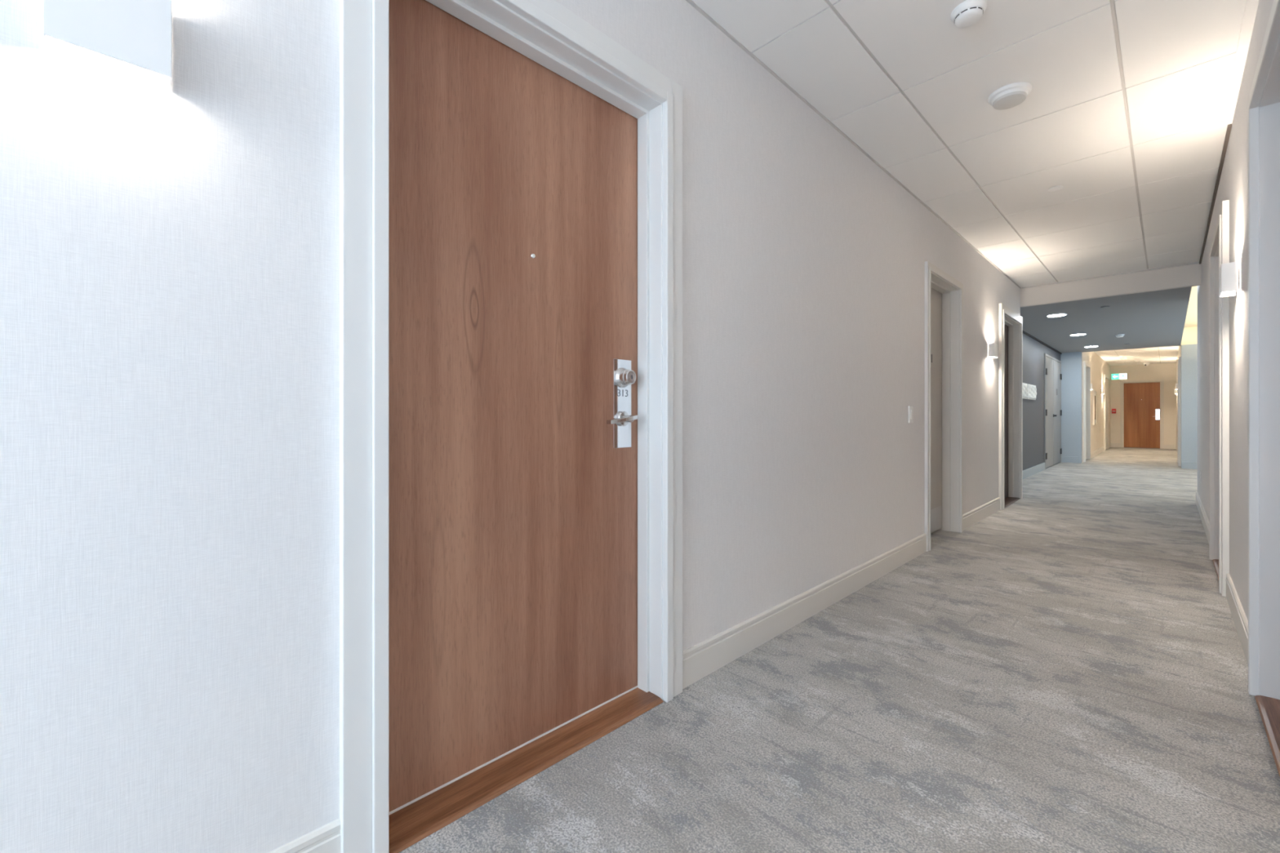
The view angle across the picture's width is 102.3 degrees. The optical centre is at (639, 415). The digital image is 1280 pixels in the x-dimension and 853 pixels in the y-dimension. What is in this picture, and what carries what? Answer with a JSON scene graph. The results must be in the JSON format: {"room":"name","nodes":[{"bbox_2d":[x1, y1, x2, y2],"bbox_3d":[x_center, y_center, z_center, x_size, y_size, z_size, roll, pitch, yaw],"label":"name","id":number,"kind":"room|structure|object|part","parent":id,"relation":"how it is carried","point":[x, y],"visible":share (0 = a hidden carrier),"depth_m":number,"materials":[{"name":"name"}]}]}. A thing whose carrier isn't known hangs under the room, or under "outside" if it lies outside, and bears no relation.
{"room":"apartment building hallway","nodes":[
{"label":"apartment building hallway","id":0,"kind":"room"},
{"bbox_2d":[0,0,1020,852],"bbox_3d":[0.742,-0.320,2.675,11.000,2.700,0.220,0,0,-44],"label":"wall","id":1,"kind":"structure","parent":0,"point":[170,260],"depth_m":1.03,"materials":[{"name":"paint"}]},
{"bbox_2d":[42,0,172,90],"bbox_3d":[-0.900,-0.667,0.878,0.150,0.140,0.055,0,0,-44],"label":"wall sconce","id":2,"kind":"object","parent":1,"relation":"attached to","point":[135,35],"visible":1,"depth_m":0.87,"materials":[{"name":"white ceramic"}]},
{"bbox_3d":[-0.917,-0.667,0.896,0.100,0.110,0.006,0,0,-44],"label":"plate","id":3,"kind":"part","parent":2,"relation":"part of","materials":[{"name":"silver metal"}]},
{"bbox_2d":[268,817,341,852],"bbox_3d":[-1.887,0.963,-0.056,3.422,0.135,0.013,0,0,-44],"label":"baseboard","id":4,"kind":"structure","parent":1,"relation":"attached to","point":[326,838],"depth_m":1.11,"materials":[{"name":"white paint"}]},
{"bbox_2d":[339,0,682,852],"bbox_3d":[-0.308,-0.095,1.584,1.130,2.250,0.197,0,0,-44],"label":"door","id":5,"kind":"structure","parent":1,"relation":"in","point":[511,171],"depth_m":1.50,"materials":[{"name":"brown wood"}]},
{"bbox_3d":[-0.064,-0.042,1.875,0.086,0.320,0.003,0,0,-44],"label":"lock plate","id":6,"kind":"part","parent":5,"relation":"part of","materials":[{"name":"silver metal"}]},
{"bbox_3d":[-0.060,0.015,1.805,0.125,0.031,0.032,0,0,-44],"label":"lever handle","id":7,"kind":"part","parent":5,"relation":"part of","materials":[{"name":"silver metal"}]},
{"bbox_2d":[682,533,926,689],"bbox_3d":[1.152,0.963,2.914,2.817,0.135,0.013,0,0,-44],"label":"baseboard","id":8,"kind":"structure","parent":1,"relation":"attached to","point":[701,660],"depth_m":2.45,"materials":[{"name":"white paint"}]},
{"bbox_2d":[685,0,1021,288],"bbox_3d":[0.822,-1.592,2.592,11.000,0.016,0.011,0,0,-44],"label":"trim","id":9,"kind":"structure","parent":1,"relation":"attached to","point":[692,3],"depth_m":2.66,"materials":[{"name":"silver metal"}]},
{"bbox_2d":[908,405,913,422],"bbox_3d":[1.935,-0.005,3.678,0.076,0.120,0.014,0,0,-44],"label":"light switch","id":10,"kind":"object","parent":1,"relation":"attached to","point":[910,407],"visible":1,"depth_m":3.67,"materials":[{"name":"white plastic"}]},
{"bbox_2d":[924,261,963,551],"bbox_3d":[2.444,-0.067,4.295,0.962,2.194,0.212,0,0,-44],"label":"door","id":11,"kind":"structure","parent":1,"relation":"in","point":[944,294],"depth_m":4.53,"materials":[{"name":"grey paint"}]},
{"bbox_3d":[2.413,0.905,4.328,0.790,0.200,0.002,0,0,-44],"label":"kick plate","id":12,"kind":"part","parent":11,"relation":"part of","materials":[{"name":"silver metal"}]},
{"bbox_2d":[963,497,999,530],"bbox_3d":[3.384,0.963,5.094,1.499,0.135,0.013,0,0,-44],"label":"baseboard","id":13,"kind":"structure","parent":1,"relation":"attached to","point":[975,516],"depth_m":5.03,"materials":[{"name":"white paint"}]},
{"bbox_2d":[988,342,997,358],"bbox_3d":[3.641,-0.667,5.316,0.150,0.140,0.055,0,0,-44],"label":"wall sconce","id":14,"kind":"object","parent":1,"relation":"attached to","point":[993,347],"visible":1,"depth_m":5.27,"materials":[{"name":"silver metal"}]},
{"bbox_2d":[999,302,1022,510],"bbox_3d":[4.282,-0.095,6.070,1.150,2.250,0.197,0,0,-44],"label":"door","id":15,"kind":"structure","parent":1,"relation":"in","point":[1011,323],"depth_m":6.35,"materials":[{"name":"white wood"}]},
{"bbox_2d":[399,447,1279,852],"bbox_3d":[6.939,1.080,6.921,26.400,0.100,4.200,0,0,-44],"label":"floor","id":16,"kind":"structure","parent":0,"point":[1065,669],"depth_m":1.70,"materials":[{"name":"carpet"}]},
{"bbox_2d":[691,0,1245,287],"bbox_3d":[1.353,-1.615,2.049,11.000,0.050,1.530,0,0,-44],"label":"ceiling","id":17,"kind":"structure","parent":0,"point":[1070,131],"depth_m":2.68,"materials":[{"name":"white paint"}]},
{"bbox_2d":[825,0,1057,281],"bbox_3d":[1.071,-1.599,2.323,10.980,0.006,0.012,0,0,-44],"label":"trim","id":18,"kind":"structure","parent":17,"relation":"attached to","point":[830,4],"depth_m":2.66,"materials":[{"name":"silver metal"}]},
{"bbox_2d":[951,0,986,27],"bbox_3d":[1.289,-1.567,2.022,0.120,0.047,0.120,0,0,-44],"label":"smoke detector","id":19,"kind":"object","parent":17,"relation":"attached to","point":[967,13],"visible":1,"depth_m":2.00,"materials":[{"name":"white plastic"}]},
{"bbox_2d":[987,81,1031,109],"bbox_3d":[1.825,-1.567,2.546,0.176,0.046,0.176,0,0,-44],"label":"smoke detector","id":20,"kind":"object","parent":17,"relation":"attached to","point":[1010,95],"visible":1,"depth_m":2.51,"materials":[{"name":"white plastic"}]},
{"bbox_2d":[1048,185,1063,191],"bbox_3d":[2.902,-1.584,3.598,0.086,0.012,0.086,0,0,-44],"label":"sprinkler cover","id":21,"kind":"object","parent":17,"relation":"attached to","point":[1058,187],"visible":1,"depth_m":3.59,"materials":[{"name":"white plastic"}]},
{"bbox_2d":[1110,0,1148,268],"bbox_3d":[1.606,-1.599,1.776,10.980,0.006,0.012,0,0,-44],"label":"trim","id":22,"kind":"structure","parent":17,"relation":"attached to","point":[1112,2],"depth_m":2.64,"materials":[{"name":"silver metal"}]},
{"bbox_2d":[1022,333,1060,470],"bbox_3d":[6.776,-0.280,9.055,6.550,2.620,0.220,0,0,-44],"label":"wall","id":23,"kind":"structure","parent":0,"point":[1033,351],"depth_m":9.00,"materials":[{"name":"paint"}]},
{"bbox_2d":[1022,382,1028,399],"bbox_3d":[6.093,-0.390,8.194,0.670,0.250,0.056,0,0,-44],"label":"relief panel","id":24,"kind":"object","parent":23,"relation":"attached to","point":[1025,393],"visible":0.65,"depth_m":8.24,"materials":[{"name":"white ceramic"}]},
{"bbox_2d":[1026,383,1036,399],"bbox_3d":[6.630,-0.390,8.719,0.730,0.250,0.056,0,0,-44],"label":"relief panel","id":25,"kind":"object","parent":23,"relation":"attached to","point":[1032,389],"visible":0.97,"depth_m":8.63,"materials":[{"name":"white ceramic"}]},
{"bbox_2d":[1022,462,1044,479],"bbox_3d":[6.100,0.963,8.231,4.430,0.135,0.013,0,0,-44],"label":"baseboard","id":26,"kind":"structure","parent":23,"relation":"attached to","point":[1029,472],"depth_m":8.91,"materials":[{"name":"grey paint"}]},
{"bbox_2d":[1022,330,1062,354],"bbox_3d":[6.859,-1.343,8.970,6.550,0.028,0.018,0,0,-44],"label":"trim","id":27,"kind":"structure","parent":23,"relation":"attached to","point":[1024,331],"depth_m":9.43,"materials":[{"name":"grey"}]},
{"bbox_2d":[1044,353,1062,469],"bbox_3d":[8.433,-0.070,10.471,2.060,2.200,0.070,0,0,-44],"label":"door","id":28,"kind":"structure","parent":23,"relation":"in","point":[1052,366],"depth_m":10.39,"materials":[{"name":"grey paint"}]},
{"bbox_2d":[1060,351,1082,462],"bbox_3d":[9.289,-0.320,11.270,0.140,2.700,0.564,0,0,-44],"label":"wall","id":29,"kind":"structure","parent":0,"point":[1071,362],"depth_m":11.12,"materials":[{"name":"paint"}]},
{"bbox_2d":[1061,456,1081,463],"bbox_3d":[9.311,0.963,11.137,0.013,0.135,0.345,0,0,-44],"label":"baseboard","id":30,"kind":"structure","parent":29,"relation":"attached to","point":[1064,459],"depth_m":11.13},
{"bbox_2d":[1082,351,1110,462],"bbox_3d":[12.289,-0.320,13.959,7.910,2.700,0.220,0,0,-44],"label":"wall","id":31,"kind":"structure","parent":0,"point":[1100,367],"depth_m":13.58,"materials":[{"name":"beige paint"}]},
{"bbox_2d":[1083,361,1090,462],"bbox_3d":[10.068,-0.074,11.724,1.090,2.208,0.197,0,0,-44],"label":"door","id":32,"kind":"structure","parent":31,"relation":"in","point":[1086,367],"depth_m":12.00,"materials":[{"name":"grey paint"}]},
{"bbox_2d":[1093,389,1097,425],"bbox_3d":[11.414,-0.190,12.930,0.640,0.880,0.030,0,0,-44],"label":"framed picture","id":33,"kind":"object","parent":31,"relation":"attached to","point":[1095,392],"visible":0.91,"depth_m":12.96,"materials":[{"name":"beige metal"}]},
{"bbox_2d":[1090,446,1104,458],"bbox_3d":[11.973,0.963,13.488,4.060,0.135,0.013,0,0,-44],"label":"baseboard","id":34,"kind":"structure","parent":31,"relation":"attached to","point":[1100,450],"depth_m":13.37,"materials":[{"name":"white paint"}]},
{"bbox_2d":[1103,374,1108,450],"bbox_3d":[13.780,-0.074,15.352,1.090,2.208,0.197,0,0,-44],"label":"door","id":35,"kind":"structure","parent":31,"relation":"in","point":[1105,377],"depth_m":15.61,"materials":[{"name":"grey paint"}]},
{"bbox_2d":[1020,286,1191,352],"bbox_3d":[7.547,-1.407,8.409,6.630,0.100,1.840,0,0,-44],"label":"ceiling","id":36,"kind":"structure","parent":0,"point":[1157,318],"depth_m":7.44,"materials":[{"name":"grey paint"}]},
{"bbox_2d":[1045,313,1066,316],"bbox_3d":[5.653,-1.354,6.992,0.224,0.006,0.224,0,0,-44],"label":"recessed light","id":37,"kind":"object","parent":36,"relation":"in","point":[1057,314],"visible":1,"depth_m":6.98,"materials":[{"name":"white plastic"}]},
{"bbox_2d":[1069,333,1086,335],"bbox_3d":[7.369,-1.354,8.670,0.224,0.006,0.224,0,0,-44],"label":"recessed light","id":38,"kind":"object","parent":36,"relation":"in","point":[1073,334],"visible":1,"depth_m":8.64,"materials":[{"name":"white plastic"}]},
{"bbox_2d":[1115,333,1124,337],"bbox_3d":[8.084,-1.333,8.683,0.120,0.047,0.120,0,0,-44],"label":"smoke detector","id":39,"kind":"object","parent":36,"relation":"attached to","point":[1119,335],"visible":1,"depth_m":8.65,"materials":[{"name":"white plastic"}]},
{"bbox_2d":[1020,263,1200,306],"bbox_3d":[5.308,-1.514,5.914,0.060,0.313,1.530,0,0,-44],"label":"wall header","id":40,"kind":"structure","parent":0,"point":[1184,276],"depth_m":5.82,"materials":[{"name":"white paint"}]},
{"bbox_2d":[1022,262,1199,288],"bbox_3d":[5.282,-1.589,5.884,0.020,0.022,1.496,0,0,-44],"label":"trim","id":41,"kind":"structure","parent":40,"relation":"attached to","point":[1147,269],"depth_m":5.80,"materials":[{"name":"silver metal"}]},
{"bbox_2d":[1094,346,1178,365],"bbox_3d":[12.881,-1.615,13.353,7.910,0.050,1.475,0,0,-44],"label":"ceiling","id":42,"kind":"structure","parent":0,"point":[1169,354],"depth_m":13.73,"materials":[{"name":"beige paint"}]},
{"bbox_2d":[1110,362,1176,444],"bbox_3d":[15.779,-0.320,16.189,0.200,2.700,2.100,0,0,-44],"label":"wall","id":43,"kind":"structure","parent":0,"point":[1166,371],"depth_m":15.94,"materials":[{"name":"beige paint"}]},
{"bbox_2d":[1111,408,1115,413],"bbox_3d":[15.231,-0.130,16.562,0.062,0.150,0.100,0,0,-44],"label":"station","id":44,"kind":"object","parent":43,"relation":"attached to","point":[1113,411],"visible":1,"depth_m":16.55,"materials":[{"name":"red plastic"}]},
{"bbox_2d":[1110,443,1119,447],"bbox_3d":[15.270,0.963,16.558,0.013,0.135,0.230,0,0,-44],"label":"baseboard","id":45,"kind":"structure","parent":43,"relation":"attached to","point":[1112,445],"depth_m":16.56,"materials":[{"name":"white paint"}]},
{"bbox_2d":[1111,373,1127,379],"bbox_3d":[15.317,-1.235,16.471,0.067,0.200,0.380,0,0,-44],"label":"exit sign","id":46,"kind":"object","parent":43,"relation":"attached to","point":[1119,375],"visible":1,"depth_m":16.44,"materials":[{"name":"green plastic"}]},
{"bbox_3d":[15.233,-1.235,16.515,0.004,0.180,0.180,0,0,-44],"label":"green panel","id":47,"kind":"part","parent":46,"relation":"part of","materials":[{"name":"green plastic"}]},
{"bbox_3d":[15.359,-1.235,16.387,0.004,0.180,0.180,0,0,-44],"label":"white panel","id":48,"kind":"part","parent":46,"relation":"part of","materials":[{"name":"white plastic"}]},
{"bbox_2d":[1120,379,1164,448],"bbox_3d":[15.728,-0.034,16.159,0.136,2.128,0.981,0,0,-44],"label":"door","id":49,"kind":"structure","parent":43,"relation":"in","point":[1141,402],"depth_m":16.16,"materials":[{"name":"brown wood"}]},
{"bbox_3d":[15.980,-0.020,15.909,0.003,0.320,0.086,0,0,-44],"label":"lock plate","id":50,"kind":"part","parent":49,"relation":"part of","materials":[{"name":"silver metal"}]},
{"bbox_2d":[1164,444,1176,448],"bbox_3d":[16.128,0.963,15.680,0.013,0.135,0.264,0,0,-44],"label":"baseboard","id":51,"kind":"structure","parent":43,"relation":"attached to","point":[1166,446],"depth_m":15.67,"materials":[{"name":"white paint"}]},
{"bbox_2d":[1176,346,1181,453],"bbox_3d":[13.473,-0.320,12.747,7.910,2.700,0.220,0,0,-44],"label":"wall","id":52,"kind":"structure","parent":0,"point":[1180,347],"depth_m":13.73,"materials":[{"name":"beige paint"}]},
{"bbox_2d":[1177,356,1181,466],"bbox_3d":[11.345,-0.074,10.732,1.090,2.208,0.197,0,0,-44],"label":"door","id":53,"kind":"structure","parent":52,"relation":"in","point":[1180,357],"depth_m":10.40,"materials":[{"name":"grey paint"}]},
{"bbox_2d":[1180,326,1197,462],"bbox_3d":[11.042,-0.330,9.476,0.140,2.720,1.520,0,0,-44],"label":"wall","id":54,"kind":"structure","parent":0,"point":[1188,352],"depth_m":9.88,"materials":[{"name":"grey paint"}]},
{"bbox_2d":[1181,461,1197,469],"bbox_3d":[10.956,0.963,9.455,0.013,0.135,1.410,0,0,-44],"label":"baseboard","id":55,"kind":"structure","parent":54,"relation":"attached to","point":[1192,465],"depth_m":9.88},
{"bbox_2d":[1184,285,1197,327],"bbox_3d":[8.721,-1.730,7.208,6.630,0.080,1.520,0,0,-44],"label":"cove","id":56,"kind":"object","parent":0,"point":[1191,320],"depth_m":8.33,"materials":[{"name":"beige paint"}]},
{"bbox_2d":[1197,0,1273,620],"bbox_3d":[2.322,-0.320,1.773,12.000,2.700,0.220,0,0,-44],"label":"wall","id":57,"kind":"structure","parent":0,"point":[1233,187],"depth_m":2.59,"materials":[{"name":"paint"}]},
{"bbox_2d":[1195,491,1208,542],"bbox_3d":[5.338,0.963,4.883,3.340,0.135,0.013,0,0,-44],"label":"baseboard","id":58,"kind":"structure","parent":57,"relation":"attached to","point":[1205,522],"depth_m":4.82,"materials":[{"name":"white paint"}]},
{"bbox_2d":[1199,124,1231,263],"bbox_3d":[4.511,-1.583,4.076,3.650,0.025,0.014,0,0,-44],"label":"trim","id":59,"kind":"structure","parent":57,"relation":"attached to","point":[1229,126],"depth_m":3.50,"materials":[{"name":"brown"}]},
{"bbox_2d":[1208,200,1229,596],"bbox_3d":[3.784,-0.095,3.267,1.140,2.250,0.197,0,0,-44],"label":"door","id":60,"kind":"structure","parent":57,"relation":"in","point":[1219,307],"depth_m":2.99,"materials":[{"name":"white wood"}]},
{"bbox_2d":[1218,261,1238,297],"bbox_3d":[2.909,-0.669,2.546,0.150,0.140,0.055,0,0,-44],"label":"wall sconce","id":61,"kind":"object","parent":57,"relation":"attached to","point":[1228,272],"visible":1,"depth_m":2.50,"materials":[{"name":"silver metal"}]},
{"bbox_2d":[1226,573,1248,664],"bbox_3d":[2.829,0.963,2.431,1.395,0.135,0.013,0,0,-44],"label":"baseboard","id":62,"kind":"structure","parent":57,"relation":"attached to","point":[1241,622],"depth_m":2.44,"materials":[{"name":"white paint"}]},
{"bbox_2d":[1222,0,1259,125],"bbox_3d":[0.571,-1.591,0.239,7.350,0.018,0.034,0,0,-44],"label":"trim","id":63,"kind":"structure","parent":57,"relation":"attached to","point":[1251,6],"depth_m":2.27,"materials":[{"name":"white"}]},
{"bbox_2d":[1248,0,1279,777],"bbox_3d":[1.973,-0.095,1.497,1.135,2.250,0.197,0,0,-44],"label":"door frame","id":64,"kind":"structure","parent":57,"relation":"in","point":[1264,104],"depth_m":1.87,"materials":[{"name":"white wood"}]},
{"bbox_3d":[1.919,-0.095,1.552,1.135,2.250,0.027,0,0,-44],"label":"casing","id":65,"kind":"part","parent":64,"relation":"part of","materials":[{"name":"white paint"}]}
]}

